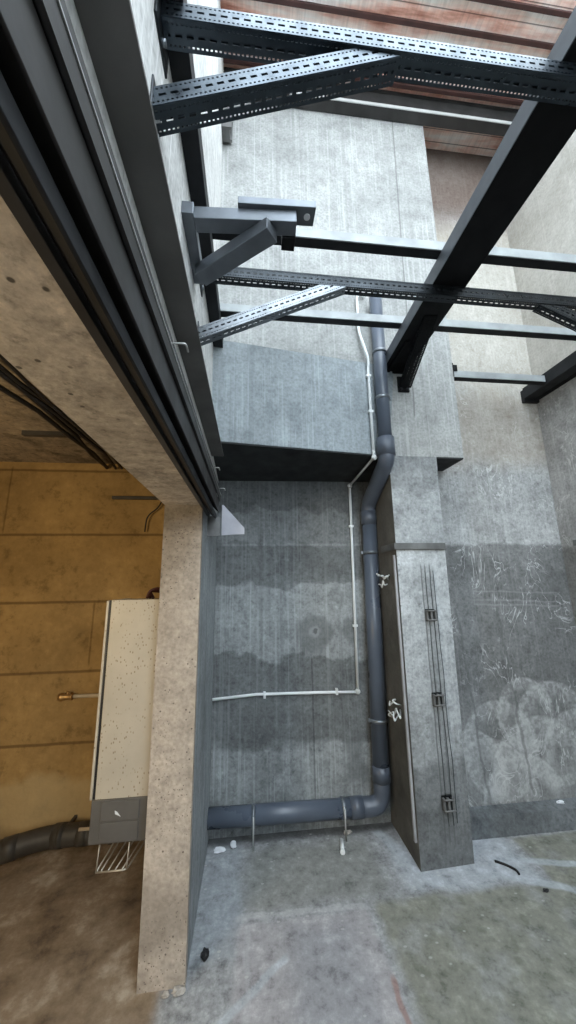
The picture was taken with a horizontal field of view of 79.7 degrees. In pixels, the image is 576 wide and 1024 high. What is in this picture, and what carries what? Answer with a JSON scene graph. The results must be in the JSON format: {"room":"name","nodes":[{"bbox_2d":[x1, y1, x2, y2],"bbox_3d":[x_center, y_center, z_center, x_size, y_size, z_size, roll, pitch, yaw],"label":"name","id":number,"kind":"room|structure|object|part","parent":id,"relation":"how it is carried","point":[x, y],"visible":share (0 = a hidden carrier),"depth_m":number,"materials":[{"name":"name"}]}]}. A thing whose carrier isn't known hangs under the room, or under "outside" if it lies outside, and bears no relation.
{"room":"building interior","nodes":[
{"label":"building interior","id":0,"kind":"room"},
{"bbox_2d":[0,358,115,463],"bbox_3d":[-1.528,-0.941,0.180,2.188,0.240,4.700,0,-12,-6],"label":"ceiling","id":1,"kind":"structure","parent":0,"point":[15,417],"depth_m":2.08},
{"bbox_2d":[21,430,87,437],"bbox_3d":[-1.065,-0.442,1.997,0.867,0.026,0.030,0,-12,-6],"label":"channel","id":2,"kind":"object","parent":1,"relation":"attached to","point":[27,433],"visible":0.35,"depth_m":1.95,"materials":[{"name":"grey metal"}]},
{"bbox_2d":[0,354,122,469],"bbox_3d":[-1.074,-0.617,1.020,0.220,0.042,2.972,0,-12,-6],"label":"cable bundle","id":3,"kind":"object","parent":1,"relation":"hanging from","point":[27,389],"visible":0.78,"depth_m":1.65,"materials":[{"name":"black rubber"}]},
{"bbox_2d":[0,462,164,839],"bbox_3d":[-1.767,0.707,2.330,2.200,2.600,0.200,0,-12,-6],"label":"wall","id":4,"kind":"structure","parent":0,"point":[68,549],"depth_m":2.27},
{"bbox_2d":[0,815,143,864],"bbox_3d":[-1.392,1.794,1.883,1.497,0.165,0.284,2,-12,-12],"label":"pipe","id":5,"kind":"object","parent":4,"relation":"attached to","point":[61,835],"visible":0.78,"depth_m":1.85,"materials":[{"name":"black metal"}]},
{"bbox_3d":[-1.257,1.802,2.004,0.016,0.016,0.106,0,-12,-6],"label":"clip arm","id":6,"kind":"part","parent":5,"relation":"part of"},
{"bbox_2d":[57,691,98,701],"bbox_3d":[-1.060,1.147,2.181,0.720,0.058,0.067,0,-12,-6],"label":"pipe","id":7,"kind":"object","parent":4,"relation":"attached to","point":[62,696],"visible":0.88,"depth_m":2.14,"materials":[{"name":"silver metal"}]},
{"bbox_2d":[112,496,158,499],"bbox_3d":[-0.963,-0.099,2.467,0.557,0.020,0.031,0,-12,-6],"label":"wall bar","id":8,"kind":"object","parent":4,"relation":"attached to","point":[113,497],"visible":0.56,"depth_m":2.44,"materials":[{"name":"metal"}]},
{"bbox_2d":[144,502,161,531],"bbox_3d":[-0.943,0.019,2.424,0.120,0.242,0.020,0,-12,-6],"label":"cable","id":9,"kind":"object","parent":8,"relation":"hanging from","point":[160,502],"visible":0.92,"depth_m":2.41,"materials":[{"name":"black rubber"}]},
{"bbox_2d":[0,195,198,504],"bbox_3d":[-0.312,-0.462,-0.093,0.176,0.125,4.100,0,-12,-6],"label":"lintel","id":10,"kind":"object","parent":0,"point":[42,335],"visible":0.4,"depth_m":0.60,"materials":[{"name":"concrete"}]},
{"bbox_2d":[0,0,225,518],"bbox_3d":[-0.186,-0.552,0.042,0.102,0.413,4.100,0,-12,-6],"label":"track rail","id":11,"kind":"object","parent":10,"relation":"attached to","point":[61,181],"visible":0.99,"depth_m":0.46,"materials":[{"name":"grey metal"}]},
{"bbox_2d":[65,0,223,969],"bbox_3d":[-0.354,-1.299,0.362,0.175,5.700,4.660,0,-12,-6],"label":"wall","id":12,"kind":"structure","parent":0,"point":[171,147],"depth_m":1.57,"materials":[{"name":"concrete"}]},
{"bbox_2d":[168,0,223,347],"bbox_3d":[-0.225,-1.446,0.256,0.059,0.082,4.167,0,-12,-6],"label":"channel","id":13,"kind":"object","parent":12,"relation":"attached to","point":[181,63],"visible":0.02,"depth_m":1.22,"materials":[{"name":"paint"}]},
{"bbox_2d":[207,505,243,535],"bbox_3d":[-0.344,0.047,1.914,0.203,0.175,0.010,0,-12,-6],"label":"corner gusset","id":14,"kind":"object","parent":12,"relation":"attached to","point":[231,525],"visible":0.84,"depth_m":1.90,"materials":[{"name":"grey metal"}]},
{"bbox_3d":[-0.305,0.045,1.917,0.125,0.172,0.008,0,-12,-6],"label":"triangle plate","id":15,"kind":"part","parent":14,"relation":"part of","materials":[{"name":"grey metal"}]},
{"bbox_2d":[221,107,232,142],"bbox_3d":[-0.463,-3.062,2.637,0.076,0.470,0.095,0,-12,-6],"label":"post","id":16,"kind":"object","parent":12,"relation":"attached to","point":[227,127],"visible":0.48,"depth_m":2.58,"materials":[{"name":"grey metal"}]},
{"bbox_2d":[181,196,315,285],"bbox_3d":[-0.143,-0.975,1.289,0.451,0.126,0.300,0,-12,-6],"label":"bracket","id":17,"kind":"object","parent":12,"relation":"attached to","point":[258,221],"visible":1,"depth_m":1.18,"materials":[{"name":"grey metal"}]},
{"bbox_3d":[-0.349,-0.983,1.278,0.040,0.048,0.280,0,-12,-6],"label":"wall leg","id":18,"kind":"part","parent":17,"relation":"part of","materials":[{"name":"grey metal"}]},
{"bbox_3d":[-0.145,-1.004,1.192,0.346,0.048,0.052,0,-12,-3],"label":"arm","id":19,"kind":"part","parent":17,"relation":"part of","materials":[{"name":"grey metal"}]},
{"bbox_2d":[197,285,345,345],"bbox_3d":[-0.061,-0.871,1.579,0.679,0.397,0.065,0,-12,-6],"label":"knee brace","id":20,"kind":"object","parent":12,"relation":"attached to","point":[205,331],"visible":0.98,"depth_m":1.57,"materials":[{"name":"metal"}]},
{"bbox_2d":[150,48,400,142],"bbox_3d":[-0.010,-1.035,0.875,0.624,0.359,0.075,0,-12,-6],"label":"knee brace","id":21,"kind":"object","parent":12,"relation":"attached to","point":[186,98],"visible":1,"depth_m":0.86,"materials":[{"name":"metal"}]},
{"bbox_3d":[-0.316,-0.935,0.821,0.005,0.150,0.075,0,-12,-6],"label":"wall plate","id":22,"kind":"part","parent":21,"relation":"part of","materials":[{"name":"grey metal"}]},
{"bbox_2d":[154,0,575,106],"bbox_3d":[0.935,-1.210,1.012,2.532,0.106,0.115,0,-12,-6],"label":"perforated metal beam","id":23,"kind":"structure","parent":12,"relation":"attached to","point":[177,23],"depth_m":0.92,"materials":[{"name":"metal"}]},
{"bbox_3d":[-0.320,-1.218,0.876,0.006,0.105,0.115,0,-12,-6],"label":"wall plate","id":24,"kind":"part","parent":23,"relation":"part of","materials":[{"name":"grey metal"}]},
{"bbox_2d":[199,267,575,311],"bbox_3d":[0.859,-1.058,1.722,2.537,0.116,0.095,0,-12,-6],"label":"perforated metal beam","id":25,"kind":"structure","parent":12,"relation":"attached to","point":[240,273],"depth_m":1.68,"materials":[{"name":"grey metal"}]},
{"bbox_2d":[136,505,202,993],"bbox_3d":[-0.505,0.907,1.596,0.178,1.877,0.220,0,-12,-6],"label":"pillar","id":26,"kind":"structure","parent":0,"point":[164,922],"depth_m":1.46,"materials":[{"name":"concrete"}]},
{"bbox_2d":[88,598,158,844],"bbox_3d":[-0.733,0.927,1.678,0.255,0.987,0.302,0,-12,-6],"label":"electrical box","id":27,"kind":"object","parent":26,"relation":"attached to","point":[122,744],"visible":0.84,"depth_m":1.52,"materials":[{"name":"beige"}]},
{"bbox_3d":[-0.855,0.848,1.683,0.012,0.818,0.298,0,-12,-6],"label":"panel","id":28,"kind":"part","parent":27,"relation":"part of","materials":[{"name":"beige metal"}]},
{"bbox_2d":[95,840,144,873],"bbox_3d":[-0.718,1.458,1.551,0.176,0.103,0.246,0,-12,-6],"label":"wire tray","id":29,"kind":"object","parent":27,"relation":"hanging from","point":[129,844],"visible":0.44,"depth_m":1.46,"materials":[{"name":"silver metal"}]},
{"bbox_2d":[146,587,159,598],"bbox_3d":[-0.656,0.405,1.725,0.109,0.058,0.044,7,-14,-35],"label":"cable tail","id":30,"kind":"object","parent":27,"relation":"on","point":[149,595],"visible":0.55,"depth_m":1.70,"materials":[{"name":"brown rubber"}]},
{"bbox_2d":[0,822,575,1023],"bbox_3d":[-0.048,1.583,-0.126,5.100,0.150,5.200,0,-12,-6],"label":"floor","id":31,"kind":"structure","parent":0,"point":[295,929],"depth_m":1.49,"materials":[{"name":"concrete"}]},
{"bbox_2d":[161,990,169,998],"bbox_3d":[-0.454,1.790,1.281,0.032,0.018,0.020,0,-12,-6],"label":"chip","id":32,"kind":"object","parent":31,"relation":"on","point":[165,994],"visible":1,"depth_m":1.27,"materials":[{"name":"beige stone"}]},
{"bbox_2d":[171,985,185,996],"bbox_3d":[-0.411,1.790,1.291,0.051,0.022,0.030,4,-13,-24],"label":"chip","id":33,"kind":"object","parent":31,"relation":"on","point":[178,990],"visible":1,"depth_m":1.29,"materials":[{"name":"beige stone"}]},
{"bbox_2d":[200,947,208,961],"bbox_3d":[-0.341,1.811,1.414,0.038,0.028,0.039,-11,-15,41],"label":"scrap","id":34,"kind":"object","parent":31,"relation":"on","point":[204,955],"visible":1,"depth_m":1.41,"materials":[{"name":"rubber"}]},
{"bbox_2d":[214,846,225,852],"bbox_3d":[-0.390,1.927,1.967,0.071,0.024,0.028,0,-12,-6],"label":"paper scrap","id":35,"kind":"object","parent":31,"relation":"on","point":[219,849],"visible":1,"depth_m":1.96,"materials":[{"name":"white paper"}]},
{"bbox_2d":[230,840,235,848],"bbox_3d":[-0.315,1.923,1.992,0.035,0.040,0.028,0,-12,-6],"label":"paper scrap","id":36,"kind":"object","parent":31,"relation":"on","point":[233,843],"visible":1,"depth_m":1.99,"materials":[{"name":"white paper"}]},
{"bbox_2d":[339,838,344,854],"bbox_3d":[0.311,1.920,1.982,0.028,0.028,0.097,-2,-12,5],"label":"pipe stub","id":37,"kind":"object","parent":31,"relation":"on","point":[342,851],"visible":1,"depth_m":1.96,"materials":[{"name":"white plastic"}]},
{"bbox_2d":[495,860,519,874],"bbox_3d":[1.166,1.883,1.832,0.028,0.012,0.121,9,-15,-40],"label":"hose piece","id":38,"kind":"object","parent":31,"relation":"on","point":[496,861],"visible":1,"depth_m":1.84,"materials":[{"name":"black rubber"}]},
{"bbox_2d":[209,481,390,838],"bbox_3d":[0.098,0.860,2.488,1.255,2.310,0.250,0,-12,-6],"label":"wall","id":39,"kind":"structure","parent":0,"point":[284,618],"depth_m":2.33,"materials":[{"name":"concrete"}]},
{"bbox_2d":[218,102,463,457],"bbox_3d":[0.291,-1.970,2.893,1.685,3.390,0.640,0,-12,-6],"label":"wall","id":40,"kind":"structure","parent":0,"point":[368,176],"depth_m":2.63,"materials":[{"name":"concrete"}]},
{"bbox_2d":[212,296,376,700],"bbox_3d":[0.036,-0.184,2.334,1.042,2.777,0.456,0,-12,-6],"label":"cable conduit","id":41,"kind":"object","parent":40,"relation":"attached to","point":[264,694],"visible":0.85,"depth_m":2.32,"materials":[{"name":"white plastic"}]},
{"bbox_2d":[213,442,377,481],"bbox_3d":[0.087,-0.318,2.322,1.138,0.080,0.542,0,-12,-6],"label":"concrete beam","id":42,"kind":"structure","parent":40,"relation":"attached to","point":[240,461],"depth_m":2.32,"materials":[{"name":"grey concrete"}]},
{"bbox_2d":[207,293,395,850],"bbox_3d":[0.097,0.218,2.227,1.168,3.459,0.516,0,-12,-6],"label":"drain pipe","id":43,"kind":"object","parent":40,"relation":"attached to","point":[356,807],"visible":0.98,"depth_m":2.19,"materials":[{"name":"grey plastic"}]},
{"bbox_3d":[-0.200,1.856,1.990,0.008,0.164,0.008,5,-13,-28],"label":"threaded rod","id":44,"kind":"part","parent":43,"relation":"part of","materials":[{"name":"metal"}]},
{"bbox_3d":[0.342,1.861,2.049,0.008,0.164,0.008,-4,-12,16],"label":"threaded rod","id":45,"kind":"part","parent":43,"relation":"part of","materials":[{"name":"metal"}]},
{"bbox_2d":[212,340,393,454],"bbox_3d":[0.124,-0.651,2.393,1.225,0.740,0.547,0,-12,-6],"label":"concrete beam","id":46,"kind":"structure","parent":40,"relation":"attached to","point":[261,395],"depth_m":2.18,"materials":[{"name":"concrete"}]},
{"bbox_2d":[224,67,517,136],"bbox_3d":[0.753,-3.373,2.855,2.529,0.195,0.088,0,-12,-6],"label":"beam","id":47,"kind":"structure","parent":40,"relation":"attached to","point":[378,104],"depth_m":2.87,"materials":[{"name":"metal"}]},
{"bbox_2d":[387,316,437,392],"bbox_3d":[0.792,-0.954,2.139,0.162,0.152,0.528,0,-12,-6],"label":"bracket","id":48,"kind":"object","parent":40,"relation":"attached to","point":[404,383],"visible":1,"depth_m":2.15,"materials":[{"name":"black metal"}]},
{"bbox_3d":[0.710,-1.003,2.240,0.020,0.010,0.307,0,-12,-6],"label":"leg","id":49,"kind":"part","parent":48,"relation":"part of","materials":[{"name":"black paint"}]},
{"bbox_3d":[0.798,-0.883,2.390,0.080,0.115,0.013,0,-12,-6],"label":"foot plate","id":50,"kind":"part","parent":48,"relation":"part of","materials":[{"name":"black paint"}]},
{"bbox_2d":[436,457,462,470],"bbox_3d":[1.077,-0.337,2.448,0.192,0.010,0.257,0,-12,-6],"label":"trim","id":51,"kind":"structure","parent":40,"relation":"attached to","point":[443,463],"depth_m":2.39,"materials":[{"name":"grey metal"}]},
{"bbox_2d":[386,6,575,373],"bbox_3d":[0.911,-1.438,0.382,0.190,0.115,4.177,0,-12,-5],"label":"beam","id":52,"kind":"structure","parent":40,"relation":"attached to","point":[538,132],"depth_m":1.31,"materials":[{"name":"black metal"}]},
{"bbox_2d":[212,228,575,271],"bbox_3d":[0.867,-1.245,1.662,2.527,0.048,0.050,0,-12,-6],"label":"crossbar","id":53,"kind":"object","parent":52,"relation":"on","point":[305,238],"visible":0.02,"depth_m":1.61,"materials":[{"name":"metal"}]},
{"bbox_3d":[0.870,-1.250,1.640,2.527,0.048,0.006,0,-12,-6],"label":"leg","id":54,"kind":"part","parent":53,"relation":"part of","materials":[{"name":"metal"}]},
{"bbox_2d":[220,303,575,340],"bbox_3d":[0.817,-1.152,2.114,2.527,0.048,0.050,0,-12,-6],"label":"crossbar","id":55,"kind":"object","parent":52,"relation":"on","point":[305,315],"visible":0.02,"depth_m":2.10,"materials":[{"name":"metal"}]},
{"bbox_2d":[452,363,545,384],"bbox_3d":[1.538,-1.010,2.537,0.733,0.105,0.065,0,-12,-6],"label":"crossbar","id":56,"kind":"object","parent":40,"relation":"attached to","point":[469,376],"visible":0.95,"depth_m":2.52,"materials":[{"name":"paint"}]},
{"bbox_3d":[1.538,-0.964,2.538,0.731,0.006,0.044,0,-12,-6],"label":"leg","id":57,"kind":"part","parent":56,"relation":"part of","materials":[{"name":"paint"}]},
{"bbox_3d":[1.541,-0.991,2.518,0.731,0.050,0.006,0,-12,-6],"label":"leg","id":58,"kind":"part","parent":56,"relation":"part of","materials":[{"name":"black metal"}]},
{"bbox_2d":[220,0,575,156],"bbox_3d":[0.769,-3.513,2.883,2.900,0.065,1.280,0,-12,-6],"label":"boards","id":59,"kind":"object","parent":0,"point":[472,15],"visible":0.11,"depth_m":2.51,"materials":[{"name":"brown wood"}]},
{"bbox_2d":[223,58,523,105],"bbox_3d":[0.761,-3.476,2.788,2.529,0.044,0.026,0,-12,-6],"label":"roof purlin","id":60,"kind":"structure","parent":59,"relation":"attached to","point":[441,91],"depth_m":2.84,"materials":[{"name":"brown wood"}]},
{"bbox_2d":[253,0,554,49],"bbox_3d":[0.795,-3.539,2.481,2.529,0.044,0.026,0,-12,-6],"label":"roof purlin","id":61,"kind":"structure","parent":59,"relation":"attached to","point":[291,3],"depth_m":2.48,"materials":[{"name":"brown wood"}]},
{"bbox_2d":[467,0,571,18],"bbox_3d":[0.811,-3.569,2.335,2.529,0.044,0.026,0,-12,-6],"label":"roof purlin","id":62,"kind":"structure","parent":59,"relation":"attached to","point":[517,5],"depth_m":2.43,"materials":[{"name":"brown wood"}]},
{"bbox_2d":[369,456,473,871],"bbox_3d":[0.825,0.800,2.252,0.330,2.311,0.390,0,-12,-6],"label":"pillar","id":63,"kind":"structure","parent":0,"point":[408,506],"depth_m":2.06,"materials":[{"name":"concrete"}]},
{"bbox_2d":[376,573,389,587],"bbox_3d":[0.632,0.452,2.277,0.063,0.099,0.146,0,-12,-6],"label":"cable tail","id":64,"kind":"object","parent":63,"relation":"attached to","point":[388,575],"visible":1,"depth_m":2.24,"materials":[{"name":"white plastic"}]},
{"bbox_2d":[388,699,401,720],"bbox_3d":[0.648,1.185,2.062,0.068,0.123,0.151,0,-12,-6],"label":"cable tail","id":65,"kind":"object","parent":63,"relation":"attached to","point":[393,700],"visible":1,"depth_m":2.06,"materials":[{"name":"white plastic"}]},
{"bbox_2d":[392,555,416,842],"bbox_3d":[0.676,1.024,2.014,0.014,1.540,0.018,0,-12,-6],"label":"rail","id":66,"kind":"object","parent":63,"relation":"attached to","point":[393,556],"visible":1,"depth_m":1.99,"materials":[{"name":"metal"}]},
{"bbox_2d":[381,543,445,552],"bbox_3d":[0.815,0.236,2.267,0.338,0.042,0.226,0,-12,-6],"label":"strip","id":67,"kind":"object","parent":63,"relation":"attached to","point":[394,546],"visible":0.99,"depth_m":2.16,"materials":[{"name":"grey concrete"}]},
{"bbox_2d":[425,609,437,620],"bbox_3d":[0.863,0.622,2.082,0.066,0.072,0.045,0,-12,-6],"label":"guide","id":68,"kind":"object","parent":63,"relation":"attached to","point":[430,611],"visible":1,"depth_m":2.07,"materials":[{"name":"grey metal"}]},
{"bbox_2d":[425,576,449,825],"bbox_3d":[0.851,1.021,1.982,0.010,1.350,0.004,0,-12,-6],"label":"wire","id":69,"kind":"object","parent":68,"relation":"hanging from","point":[425,576],"visible":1,"depth_m":1.97,"materials":[{"name":"grey metal"}]},
{"bbox_2d":[430,575,453,822],"bbox_3d":[0.882,1.021,1.986,0.010,1.350,0.004,0,-12,-6],"label":"wire","id":70,"kind":"object","parent":68,"relation":"hanging from","point":[430,575],"visible":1,"depth_m":1.97,"materials":[{"name":"grey metal"}]},
{"bbox_2d":[433,574,457,822],"bbox_3d":[0.911,1.024,2.005,0.010,1.350,0.004,0,-12,-6],"label":"wire","id":71,"kind":"object","parent":68,"relation":"hanging from","point":[433,574],"visible":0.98,"depth_m":1.99,"materials":[{"name":"grey metal"}]},
{"bbox_2d":[432,692,445,706],"bbox_3d":[0.864,1.081,1.988,0.066,0.072,0.044,0,-12,-6],"label":"guide","id":72,"kind":"object","parent":63,"relation":"attached to","point":[438,695],"visible":0.98,"depth_m":1.98,"materials":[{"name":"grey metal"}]},
{"bbox_3d":[0.863,1.084,2.002,0.060,0.072,0.015,0,-12,-6],"label":"plate","id":73,"kind":"part","parent":72,"relation":"part of","materials":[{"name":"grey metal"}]},
{"bbox_2d":[441,794,456,812],"bbox_3d":[0.875,1.594,1.884,0.066,0.072,0.043,0,-12,-6],"label":"guide","id":74,"kind":"object","parent":63,"relation":"attached to","point":[448,799],"visible":0.92,"depth_m":1.87,"materials":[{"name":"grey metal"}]},
{"bbox_3d":[0.873,1.597,1.898,0.060,0.072,0.014,0,-12,-6],"label":"plate","id":75,"kind":"part","parent":74,"relation":"part of","materials":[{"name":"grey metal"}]},
{"bbox_2d":[426,148,575,806],"bbox_3d":[1.549,-0.803,2.924,1.300,5.700,0.380,0,-12,-6],"label":"wall","id":76,"kind":"structure","parent":0,"point":[514,629],"depth_m":2.48,"materials":[{"name":"concrete"}]},
{"bbox_2d":[469,797,575,839],"bbox_3d":[1.526,1.883,2.129,1.078,0.120,0.085,0,-12,-6],"label":"trim","id":77,"kind":"structure","parent":76,"relation":"attached to","point":[543,816],"depth_m":2.10,"materials":[{"name":"concrete"}]},
{"bbox_2d":[507,130,575,626],"bbox_3d":[2.359,-1.292,0.593,0.200,5.700,4.530,0,-12,-6],"label":"wall","id":78,"kind":"structure","parent":0,"point":[546,221],"depth_m":2.61,"materials":[{"name":"concrete"}]},
{"bbox_2d":[520,351,575,403],"bbox_3d":[2.187,-1.375,0.643,0.136,0.112,4.431,0,-12,-6],"label":"channel","id":79,"kind":"object","parent":78,"relation":"attached to","point":[564,371],"visible":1,"depth_m":2.53,"materials":[{"name":"paint"}]},
{"bbox_3d":[1.953,-0.928,2.785,0.131,0.102,0.029,0,-12,-6],"label":"plate","id":80,"kind":"part","parent":79,"relation":"part of","materials":[{"name":"paint"}]},
{"bbox_2d":[532,304,575,331],"bbox_3d":[1.700,-0.830,1.777,0.849,0.449,0.065,0,-12,-6],"label":"knee brace","id":81,"kind":"object","parent":78,"relation":"attached to","point":[568,315],"visible":1,"depth_m":1.77,"materials":[{"name":"grey metal"}]}
]}

